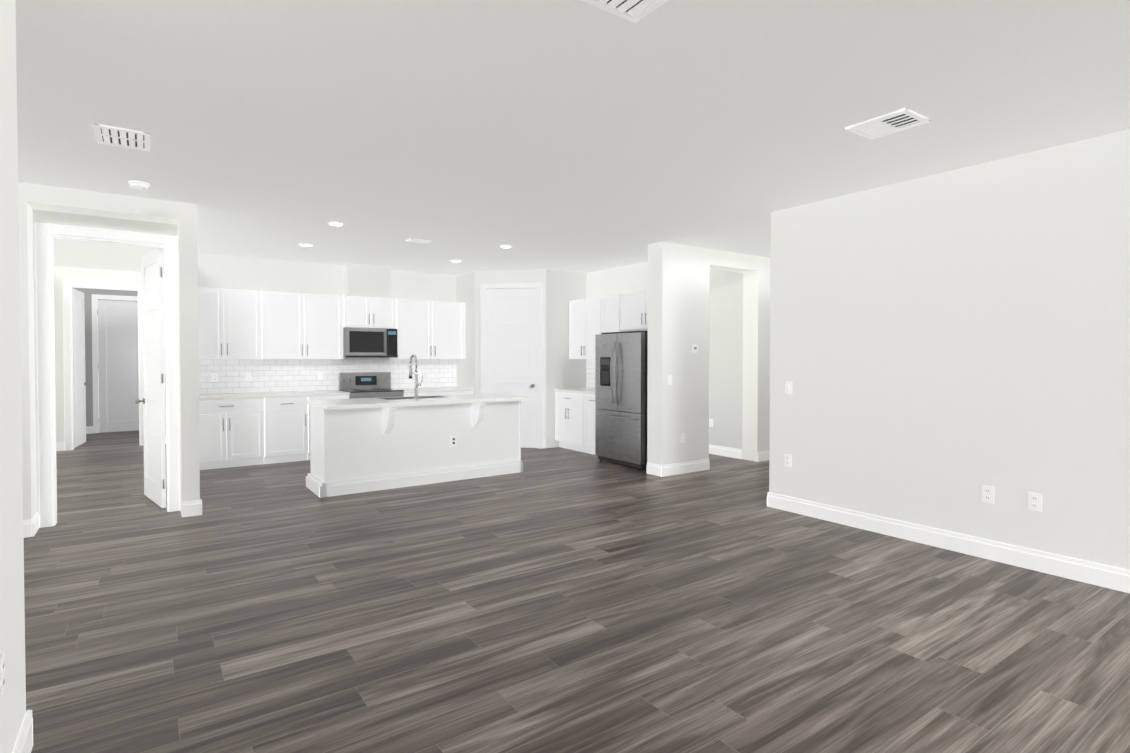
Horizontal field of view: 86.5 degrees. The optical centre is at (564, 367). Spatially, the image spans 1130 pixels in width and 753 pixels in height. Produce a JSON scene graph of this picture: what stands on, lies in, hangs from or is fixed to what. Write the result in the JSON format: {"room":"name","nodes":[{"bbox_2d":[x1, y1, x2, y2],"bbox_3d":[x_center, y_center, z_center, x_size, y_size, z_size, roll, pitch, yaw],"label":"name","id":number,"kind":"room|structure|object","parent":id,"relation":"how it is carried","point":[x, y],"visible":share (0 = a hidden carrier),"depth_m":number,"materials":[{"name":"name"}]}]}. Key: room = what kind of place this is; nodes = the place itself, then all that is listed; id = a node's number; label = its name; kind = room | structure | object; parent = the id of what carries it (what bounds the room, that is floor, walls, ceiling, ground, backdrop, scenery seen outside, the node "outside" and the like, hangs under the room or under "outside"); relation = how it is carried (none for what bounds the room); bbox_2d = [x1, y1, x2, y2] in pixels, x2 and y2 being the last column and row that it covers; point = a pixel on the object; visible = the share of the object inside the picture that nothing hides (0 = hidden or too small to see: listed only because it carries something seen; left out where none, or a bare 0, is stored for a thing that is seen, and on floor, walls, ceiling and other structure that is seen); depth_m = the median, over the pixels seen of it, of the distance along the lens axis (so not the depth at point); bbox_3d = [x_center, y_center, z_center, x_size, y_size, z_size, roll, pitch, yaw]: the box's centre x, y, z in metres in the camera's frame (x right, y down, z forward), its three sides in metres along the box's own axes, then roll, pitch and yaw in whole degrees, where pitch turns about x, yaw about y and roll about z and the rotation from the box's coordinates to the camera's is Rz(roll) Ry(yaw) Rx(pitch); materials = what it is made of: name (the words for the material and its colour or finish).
{"room":"kitchen","nodes":[
{"label":"kitchen","id":0,"kind":"room"},
{"bbox_2d":[0,0,25,752],"bbox_3d":[-0.255,0.032,-0.395,0.140,2.745,6.030,-1,1,-35],"label":"wall","id":1,"kind":"structure","parent":0,"point":[12,645],"depth_m":1.96,"materials":[{"name":"paint"}]},
{"bbox_2d":[0,650,4,698],"bbox_3d":[-1.666,0.909,1.776,0.009,0.116,0.072,-1,1,-35],"label":"outlet","id":2,"kind":"object","parent":1,"relation":"attached to","point":[2,671],"visible":1,"depth_m":1.77,"materials":[{"name":"plastic"}]},
{"bbox_2d":[13,710,32,752],"bbox_3d":[-0.208,1.336,-0.331,0.046,0.135,6.046,-1,1,-35],"label":"baseboard","id":3,"kind":"structure","parent":1,"relation":"attached to","point":[24,743],"depth_m":2.07,"materials":[{"name":"white wood"}]},
{"bbox_2d":[18,182,36,519],"bbox_3d":[-5.154,-0.044,4.218,2.134,2.745,0.400,-1,1,-35],"label":"wall","id":4,"kind":"structure","parent":0,"point":[27,359],"depth_m":4.66,"materials":[{"name":"paint"}]},
{"bbox_2d":[23,514,36,537],"bbox_3d":[-5.016,1.263,4.083,2.120,0.135,0.016,-1,1,-35],"label":"baseboard","id":5,"kind":"structure","parent":4,"relation":"attached to","point":[29,526],"depth_m":4.67,"materials":[{"name":"white wood"}]},
{"bbox_2d":[32,209,52,514],"bbox_3d":[-4.318,-0.057,4.974,0.101,2.745,0.115,-1,1,-35],"label":"wall","id":6,"kind":"structure","parent":0,"point":[40,216],"depth_m":4.90,"materials":[{"name":"paint"}]},
{"bbox_2d":[26,183,178,224],"bbox_3d":[-3.839,-1.358,5.042,0.989,0.145,0.285,-1,1,-35],"label":"wall","id":7,"kind":"structure","parent":0,"point":[64,200],"depth_m":4.93,"materials":[{"name":"paint"}]},
{"bbox_2d":[74,288,138,432],"bbox_3d":[-8.612,-0.160,11.131,2.160,2.745,0.100,-1,1,-35],"label":"wall","id":8,"kind":"structure","parent":0,"point":[87,292],"depth_m":11.00,"materials":[{"name":"white paint"}]},
{"bbox_2d":[86,426,92,433],"bbox_3d":[-9.067,1.152,10.765,0.970,0.135,0.016,-1,1,-35],"label":"baseboard","id":9,"kind":"structure","parent":8,"relation":"attached to","point":[89,429],"depth_m":11.00,"materials":[{"name":"white wood"}]},
{"bbox_2d":[92,294,137,432],"bbox_3d":[-8.262,-0.067,11.304,1.000,2.555,0.018,-1,1,-35],"label":"door frame","id":10,"kind":"structure","parent":8,"relation":"attached to","point":[95,297],"depth_m":11.04,"materials":[{"name":"white wood"}]},
{"bbox_2d":[97,300,138,431],"bbox_3d":[-8.235,-0.021,11.257,0.830,2.440,0.113,-1,1,-35],"label":"door leaf","id":11,"kind":"structure","parent":8,"relation":"in","point":[118,368],"depth_m":11.21,"materials":[{"name":"white wood"}]},
{"bbox_2d":[49,211,165,244],"bbox_3d":[-3.947,-1.266,5.212,0.803,0.335,0.115,-1,1,-35],"label":"wall","id":12,"kind":"structure","parent":0,"point":[70,219],"depth_m":5.15,"materials":[{"name":"paint"}]},
{"bbox_2d":[35,222,179,527],"bbox_3d":[-3.947,0.064,5.234,0.973,2.495,0.151,-1,1,-35],"label":"door frame","id":13,"kind":"structure","parent":12,"relation":"attached to","point":[46,380],"depth_m":4.99,"materials":[{"name":"white wood"}]},
{"bbox_2d":[54,266,165,448],"bbox_3d":[-7.359,-0.126,9.140,2.140,2.745,0.120,-1,1,-35],"label":"wall","id":14,"kind":"structure","parent":0,"point":[61,274],"depth_m":8.97,"materials":[{"name":"paint"}]},
{"bbox_2d":[72,288,90,447],"bbox_3d":[-7.668,0.008,9.515,0.190,2.440,0.812,-1,1,-35],"label":"door leaf","id":15,"kind":"structure","parent":14,"relation":"in","point":[79,382],"depth_m":9.50,"materials":[{"name":"white wood"}]},
{"bbox_2d":[63,280,143,450],"bbox_3d":[-7.108,-0.034,9.306,1.010,2.555,0.138,-1,1,-35],"label":"door frame","id":16,"kind":"structure","parent":14,"relation":"attached to","point":[68,285],"depth_m":9.02,"materials":[{"name":"white wood"}]},
{"bbox_2d":[166,224,179,485],"bbox_3d":[-3.576,-0.066,5.490,0.102,2.745,0.115,-1,1,-35],"label":"wall","id":17,"kind":"structure","parent":0,"point":[171,229],"depth_m":5.45,"materials":[{"name":"paint"}]},
{"bbox_2d":[135,248,165,507],"bbox_3d":[-3.991,0.098,5.761,0.234,2.385,0.776,-1,1,-35],"label":"door leaf","id":18,"kind":"structure","parent":17,"relation":"in","point":[153,400],"depth_m":5.71,"materials":[{"name":"white wood"}]},
{"bbox_2d":[197,254,455,358],"bbox_3d":[-2.748,-0.130,9.378,5.460,2.745,0.120,-1,1,-35],"label":"wall","id":19,"kind":"structure","parent":0,"point":[241,273],"depth_m":8.55,"materials":[{"name":"paint"}]},
{"bbox_2d":[198,287,269,358],"bbox_3d":[-4.461,-0.561,7.886,0.941,0.916,0.350,-1,1,-35],"label":"upper cabinet","id":20,"kind":"object","parent":19,"relation":"attached to","point":[233,324],"depth_m":7.79,"materials":[{"name":"white wood"}]},
{"bbox_2d":[270,291,342,358],"bbox_3d":[-3.722,-0.569,8.401,1.116,0.916,0.350,-1,1,-35],"label":"upper cabinet","id":21,"kind":"object","parent":19,"relation":"attached to","point":[302,325],"depth_m":8.29,"materials":[{"name":"white wood"}]},
{"bbox_2d":[199,359,456,394],"bbox_3d":[-3.376,0.111,8.866,3.836,0.460,0.008,-1,1,-35],"label":"tile backsplash","id":22,"kind":"structure","parent":19,"relation":"attached to","point":[283,375],"depth_m":8.61,"materials":[{"name":"white tile"}]},
{"bbox_2d":[211,373,217,381],"bbox_3d":[-4.652,0.136,7.968,0.072,0.116,0.009,-1,1,-35],"label":"outlet","id":23,"kind":"object","parent":22,"relation":"attached to","point":[214,377],"visible":1,"depth_m":7.97,"materials":[{"name":"plastic"}]},
{"bbox_2d":[245,373,250,380],"bbox_3d":[-4.323,0.132,8.197,0.072,0.116,0.009,-1,1,-35],"label":"outlet","id":24,"kind":"object","parent":22,"relation":"attached to","point":[247,376],"visible":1,"depth_m":8.19,"materials":[{"name":"plastic"}]},
{"bbox_2d":[317,372,322,379],"bbox_3d":[-3.560,0.123,8.728,0.072,0.116,0.009,-1,1,-35],"label":"outlet","id":25,"kind":"object","parent":22,"relation":"attached to","point":[319,375],"visible":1,"depth_m":8.72,"materials":[{"name":"plastic"}]},
{"bbox_2d":[343,264,390,297],"bbox_3d":[-2.951,-1.266,8.950,0.620,0.460,0.320,-1,1,-35],"label":"chase","id":26,"kind":"object","parent":19,"relation":"attached to","point":[366,281],"visible":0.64,"depth_m":8.80,"materials":[{"name":"paint"}]},
{"bbox_2d":[343,295,395,328],"bbox_3d":[-2.934,-0.808,8.925,0.760,0.455,0.385,-1,1,-35],"label":"upper cabinet","id":27,"kind":"object","parent":19,"relation":"attached to","point":[367,312],"visible":0.94,"depth_m":8.78,"materials":[{"name":"white wood"}]},
{"bbox_2d":[343,327,397,357],"bbox_3d":[-2.912,-0.360,8.909,0.756,0.430,0.449,-1,1,-35],"label":"microwave","id":28,"kind":"object","parent":27,"relation":"attached to","point":[369,342],"visible":0.94,"depth_m":8.74,"materials":[{"name":"silver metal"}]},
{"bbox_2d":[390,298,464,358],"bbox_3d":[-2.154,-0.587,9.471,1.120,0.915,0.385,-1,1,-35],"label":"upper cabinet","id":29,"kind":"object","parent":19,"relation":"attached to","point":[429,329],"visible":1,"depth_m":9.32,"materials":[{"name":"white wood"}]},
{"bbox_2d":[456,269,586,447],"bbox_3d":[-0.729,-0.137,9.803,1.580,2.745,1.490,-1,1,-35],"label":"wall","id":30,"kind":"structure","parent":0,"point":[561,290],"depth_m":9.37,"materials":[{"name":"white paint"}]},
{"bbox_2d":[485,288,536,447],"bbox_3d":[-0.823,0.012,9.272,0.602,2.440,0.618,-1,1,-35],"label":"door leaf","id":31,"kind":"structure","parent":30,"relation":"in","point":[511,341],"depth_m":9.25,"materials":[{"name":"white wood"}]},
{"bbox_2d":[480,282,545,448],"bbox_3d":[-0.855,-0.029,9.282,1.146,2.545,0.048,0,1,10],"label":"door frame","id":32,"kind":"structure","parent":30,"relation":"attached to","point":[541,443],"depth_m":9.19,"materials":[{"name":"white wood"}]},
{"bbox_2d":[15,0,1129,275],"bbox_3d":[-0.562,-1.501,6.234,12.200,0.100,17.300,-1,1,-35],"label":"ceiling","id":33,"kind":"structure","parent":0,"point":[579,136],"depth_m":3.29,"materials":[{"name":"paint"}]},
{"bbox_2d":[93,123,149,151],"bbox_3d":[-2.702,-1.402,3.673,0.270,0.011,0.360,-1,1,-35],"label":"ceiling vent","id":34,"kind":"object","parent":33,"relation":"in","point":[120,137],"visible":0.96,"depth_m":3.65,"materials":[{"name":"white metal"}]},
{"bbox_2d":[128,181,149,189],"bbox_3d":[-3.290,-1.404,4.640,0.140,0.039,0.140,-1,1,-35],"label":"smoke detector","id":35,"kind":"object","parent":33,"relation":"attached to","point":[139,185],"visible":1,"depth_m":4.60,"materials":[{"name":"plastic"}]},
{"bbox_2d":[299,243,313,246],"bbox_3d":[-3.095,-1.460,7.176,0.170,0.011,0.170,-1,1,-35],"label":"recessed light","id":36,"kind":"object","parent":33,"relation":"in","point":[305,244],"visible":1,"depth_m":7.16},
{"bbox_2d":[327,222,344,225],"bbox_3d":[-2.301,-1.441,6.036,0.170,0.011,0.170,-1,1,-35],"label":"recessed light","id":37,"kind":"object","parent":33,"relation":"in","point":[336,223],"visible":1,"depth_m":6.00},
{"bbox_2d":[406,238,432,243],"bbox_3d":[-1.682,-1.456,6.923,0.260,0.011,0.160,-1,1,-35],"label":"ceiling vent","id":38,"kind":"object","parent":33,"relation":"in","point":[419,241],"visible":1,"depth_m":6.92,"materials":[{"name":"white metal"}]},
{"bbox_2d":[499,245,512,247],"bbox_3d":[-0.717,-1.461,7.261,0.170,0.011,0.170,-1,1,-35],"label":"recessed light","id":39,"kind":"object","parent":33,"relation":"in","point":[505,246],"visible":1,"depth_m":7.23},
{"bbox_2d":[581,0,668,22],"bbox_3d":[0.261,-1.377,2.166,0.300,0.011,0.360,-1,1,-35],"label":"ceiling vent","id":40,"kind":"object","parent":33,"relation":"in","point":[634,11],"visible":1,"depth_m":2.29,"materials":[{"name":"white metal"}]},
{"bbox_2d":[845,108,930,139],"bbox_3d":[1.857,-1.398,3.460,0.290,0.011,0.340,-1,1,-35],"label":"ceiling vent","id":41,"kind":"object","parent":33,"relation":"in","point":[891,122],"visible":1,"depth_m":3.45,"materials":[{"name":"white metal"}]},
{"bbox_2d":[24,431,1129,752],"bbox_3d":[-0.562,1.344,6.281,12.200,0.100,17.300,-1,1,-35],"label":"floor","id":42,"kind":"structure","parent":0,"point":[556,599],"depth_m":3.13,"materials":[{"name":"brown wood"}]},
{"bbox_2d":[177,202,199,515],"bbox_3d":[-3.377,-0.064,5.385,0.137,2.745,0.285,-1,1,-35],"label":"wall pier","id":43,"kind":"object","parent":42,"relation":"on","point":[188,355],"visible":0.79,"depth_m":5.27,"materials":[{"name":"paint"}]},
{"bbox_2d":[199,398,270,469],"bbox_3d":[-4.391,0.834,7.793,0.926,0.870,0.620,-1,1,-35],"label":"base cabinet","id":44,"kind":"object","parent":42,"relation":"on","point":[241,429],"depth_m":7.58,"materials":[{"name":"white wood"}]},
{"bbox_2d":[199,390,349,397],"bbox_3d":[-3.974,0.374,8.070,1.936,0.040,0.630,-1,1,-35],"label":"countertop","id":45,"kind":"structure","parent":44,"relation":"on","point":[277,394],"depth_m":7.89,"materials":[{"name":"white stone"}]},
{"bbox_2d":[271,394,349,463],"bbox_3d":[-3.649,0.825,8.310,1.137,0.870,0.620,-1,1,-35],"label":"base cabinet","id":46,"kind":"object","parent":42,"relation":"on","point":[290,417],"depth_m":7.97,"materials":[{"name":"white wood"}]},
{"bbox_2d":[339,372,403,398],"bbox_3d":[-2.834,0.657,8.814,0.756,1.150,0.711,-1,1,-35],"label":"range","id":47,"kind":"object","parent":42,"relation":"on","point":[367,385],"visible":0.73,"depth_m":8.93,"materials":[{"name":"silver metal"}]},
{"bbox_2d":[306,401,522,497],"bbox_3d":[-1.617,0.839,6.841,2.350,0.890,0.838,-1,1,-35],"label":"kitchen island","id":48,"kind":"object","parent":42,"relation":"on","point":[359,445],"depth_m":6.52,"materials":[{"name":"paint"}]},
{"bbox_2d":[307,393,531,408],"bbox_3d":[-1.604,0.374,6.843,2.330,0.040,0.880,-1,1,-35],"label":"island countertop","id":49,"kind":"structure","parent":48,"relation":"on","point":[461,399],"depth_m":6.53,"materials":[{"name":"white stone"}]},
{"bbox_2d":[409,354,422,398],"bbox_3d":[-1.695,0.102,6.807,0.106,0.504,0.231,-1,1,-35],"label":"faucet","id":50,"kind":"object","parent":49,"relation":"on","point":[415,373],"visible":1,"depth_m":6.72,"materials":[{"name":"silver metal"}]},
{"bbox_2d":[399,387,472,396],"bbox_3d":[-2.075,0.787,9.385,1.115,0.910,0.655,-1,1,-35],"label":"base cabinet","id":51,"kind":"object","parent":42,"relation":"on","point":[432,391],"visible":0.02,"depth_m":9.18,"materials":[{"name":"white wood"}]},
{"bbox_2d":[554,388,596,454],"bbox_3d":[0.429,0.794,8.958,0.655,0.910,1.235,-1,1,-35],"label":"base cabinet","id":52,"kind":"object","parent":42,"relation":"on","point":[575,408],"visible":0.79,"depth_m":8.87,"materials":[{"name":"white wood"}]},
{"bbox_2d":[595,331,647,469],"bbox_3d":[0.967,0.401,7.952,0.875,1.730,0.910,-1,1,-35],"label":"fridge","id":53,"kind":"object","parent":42,"relation":"on","point":[621,363],"visible":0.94,"depth_m":7.66,"materials":[{"name":"silver metal"}]},
{"bbox_2d":[587,262,647,330],"bbox_3d":[0.610,-0.129,9.298,0.040,2.745,3.850,-1,1,-35],"label":"wall","id":54,"kind":"structure","parent":0,"point":[622,280],"depth_m":8.97,"materials":[{"name":"paint"}]},
{"bbox_2d":[586,359,594,387],"bbox_3d":[0.698,0.106,9.133,0.008,0.460,1.243,-1,1,-35],"label":"tile backsplash","id":55,"kind":"structure","parent":54,"relation":"attached to","point":[590,373],"depth_m":9.55,"materials":[{"name":"white tile"}]},
{"bbox_2d":[569,294,632,358],"bbox_3d":[0.540,-0.579,9.013,0.385,0.915,1.235,-1,1,-35],"label":"upper cabinet","id":56,"kind":"object","parent":54,"relation":"attached to","point":[590,319],"visible":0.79,"depth_m":8.98,"materials":[{"name":"white wood"}]},
{"bbox_2d":[620,290,647,330],"bbox_3d":[1.196,-0.769,8.068,0.385,0.505,1.040,-1,1,-35],"label":"upper cabinet","id":57,"kind":"object","parent":54,"relation":"attached to","point":[633,311],"visible":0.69,"depth_m":8.17,"materials":[{"name":"white wood"}]},
{"bbox_2d":[647,242,770,464],"bbox_3d":[2.777,-0.113,8.309,4.175,2.745,0.250,-1,1,-35],"label":"wall","id":58,"kind":"structure","parent":0,"point":[678,296],"depth_m":7.28,"materials":[{"name":"paint"}]},
{"bbox_2d":[668,375,671,384],"bbox_3d":[1.241,0.150,7.084,0.072,0.116,0.012,-1,1,-35],"label":"light switch","id":59,"kind":"object","parent":58,"relation":"attached to","point":[669,379],"visible":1,"depth_m":7.08,"materials":[{"name":"plastic"}]},
{"bbox_2d":[681,433,684,442],"bbox_3d":[1.421,0.848,7.222,0.072,0.116,0.009,-1,1,-35],"label":"outlet","id":60,"kind":"object","parent":58,"relation":"attached to","point":[682,437],"visible":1,"depth_m":7.21,"materials":[{"name":"plastic"}]},
{"bbox_2d":[657,459,709,476],"bbox_3d":[1.464,1.210,7.254,0.821,0.135,0.016,-1,1,-35],"label":"baseboard","id":61,"kind":"structure","parent":58,"relation":"attached to","point":[704,464],"depth_m":7.22,"materials":[{"name":"white wood"}]},
{"bbox_2d":[692,344,697,353],"bbox_3d":[1.580,-0.223,7.308,0.090,0.116,0.021,-1,1,-35],"label":"light switch","id":62,"kind":"object","parent":58,"relation":"attached to","point":[694,348],"visible":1,"depth_m":7.30,"materials":[{"name":"plastic"}]},
{"bbox_2d":[757,450,768,461],"bbox_3d":[3.573,1.186,8.722,2.420,0.135,0.016,-1,1,-35],"label":"baseboard","id":63,"kind":"structure","parent":58,"relation":"attached to","point":[762,455],"depth_m":8.09,"materials":[{"name":"white wood"}]},
{"bbox_2d":[709,269,742,448],"bbox_3d":[1.753,-0.129,9.302,0.120,2.745,2.550,-1,1,-35],"label":"wall","id":64,"kind":"structure","parent":0,"point":[725,347],"depth_m":8.46,"materials":[{"name":"white paint"}]},
{"bbox_2d":[709,419,712,426],"bbox_3d":[2.114,0.804,8.685,0.009,0.116,0.072,-1,1,-35],"label":"electrical outlet","id":65,"kind":"object","parent":64,"relation":"attached to","point":[710,422],"visible":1,"depth_m":8.68,"materials":[{"name":"plastic"}]},
{"bbox_2d":[709,444,741,458],"bbox_3d":[1.726,1.177,9.243,0.016,0.135,2.450,-1,1,-35],"label":"baseboard","id":66,"kind":"structure","parent":64,"relation":"attached to","point":[725,451],"depth_m":8.45,"materials":[{"name":"white wood"}]},
{"bbox_2d":[710,249,757,272],"bbox_3d":[2.114,-1.380,7.826,0.950,0.195,0.250,-1,1,-35],"label":"wall","id":67,"kind":"structure","parent":0,"point":[731,261],"depth_m":7.74,"materials":[{"name":"paint"}]},
{"bbox_2d":[769,129,1129,569],"bbox_3d":[5.609,-0.042,4.097,4.340,2.745,6.700,-1,1,-35],"label":"wall","id":68,"kind":"structure","parent":0,"point":[945,346],"depth_m":4.25,"materials":[{"name":"paint"}]},
{"bbox_2d":[784,454,791,467],"bbox_3d":[2.025,0.848,5.455,0.009,0.116,0.072,-1,1,-35],"label":"outlet","id":69,"kind":"object","parent":68,"relation":"attached to","point":[787,460],"visible":1,"depth_m":5.45,"materials":[{"name":"plastic"}]},
{"bbox_2d":[785,382,791,394],"bbox_3d":[2.023,0.188,5.443,0.012,0.116,0.072,-1,1,-35],"label":"light switch","id":70,"kind":"object","parent":68,"relation":"attached to","point":[788,387],"visible":1,"depth_m":5.44,"materials":[{"name":"plastic"}]},
{"bbox_2d":[767,492,1129,592],"bbox_3d":[3.817,1.283,2.882,0.016,0.135,6.716,-1,1,-35],"label":"baseboard","id":71,"kind":"structure","parent":68,"relation":"attached to","point":[1079,570],"depth_m":4.25,"materials":[{"name":"white wood"}]},
{"bbox_2d":[982,485,993,503],"bbox_3d":[2.928,0.879,4.158,0.009,0.116,0.072,-1,1,-35],"label":"outlet","id":72,"kind":"object","parent":68,"relation":"attached to","point":[987,494],"visible":1,"depth_m":4.15,"materials":[{"name":"plastic"}]},
{"bbox_2d":[1028,492,1041,511],"bbox_3d":[3.082,0.883,3.937,0.009,0.116,0.072,-1,1,-35],"label":"outlet","id":73,"kind":"object","parent":68,"relation":"attached to","point":[1034,501],"visible":1,"depth_m":3.93,"materials":[{"name":"plastic"}]}
]}

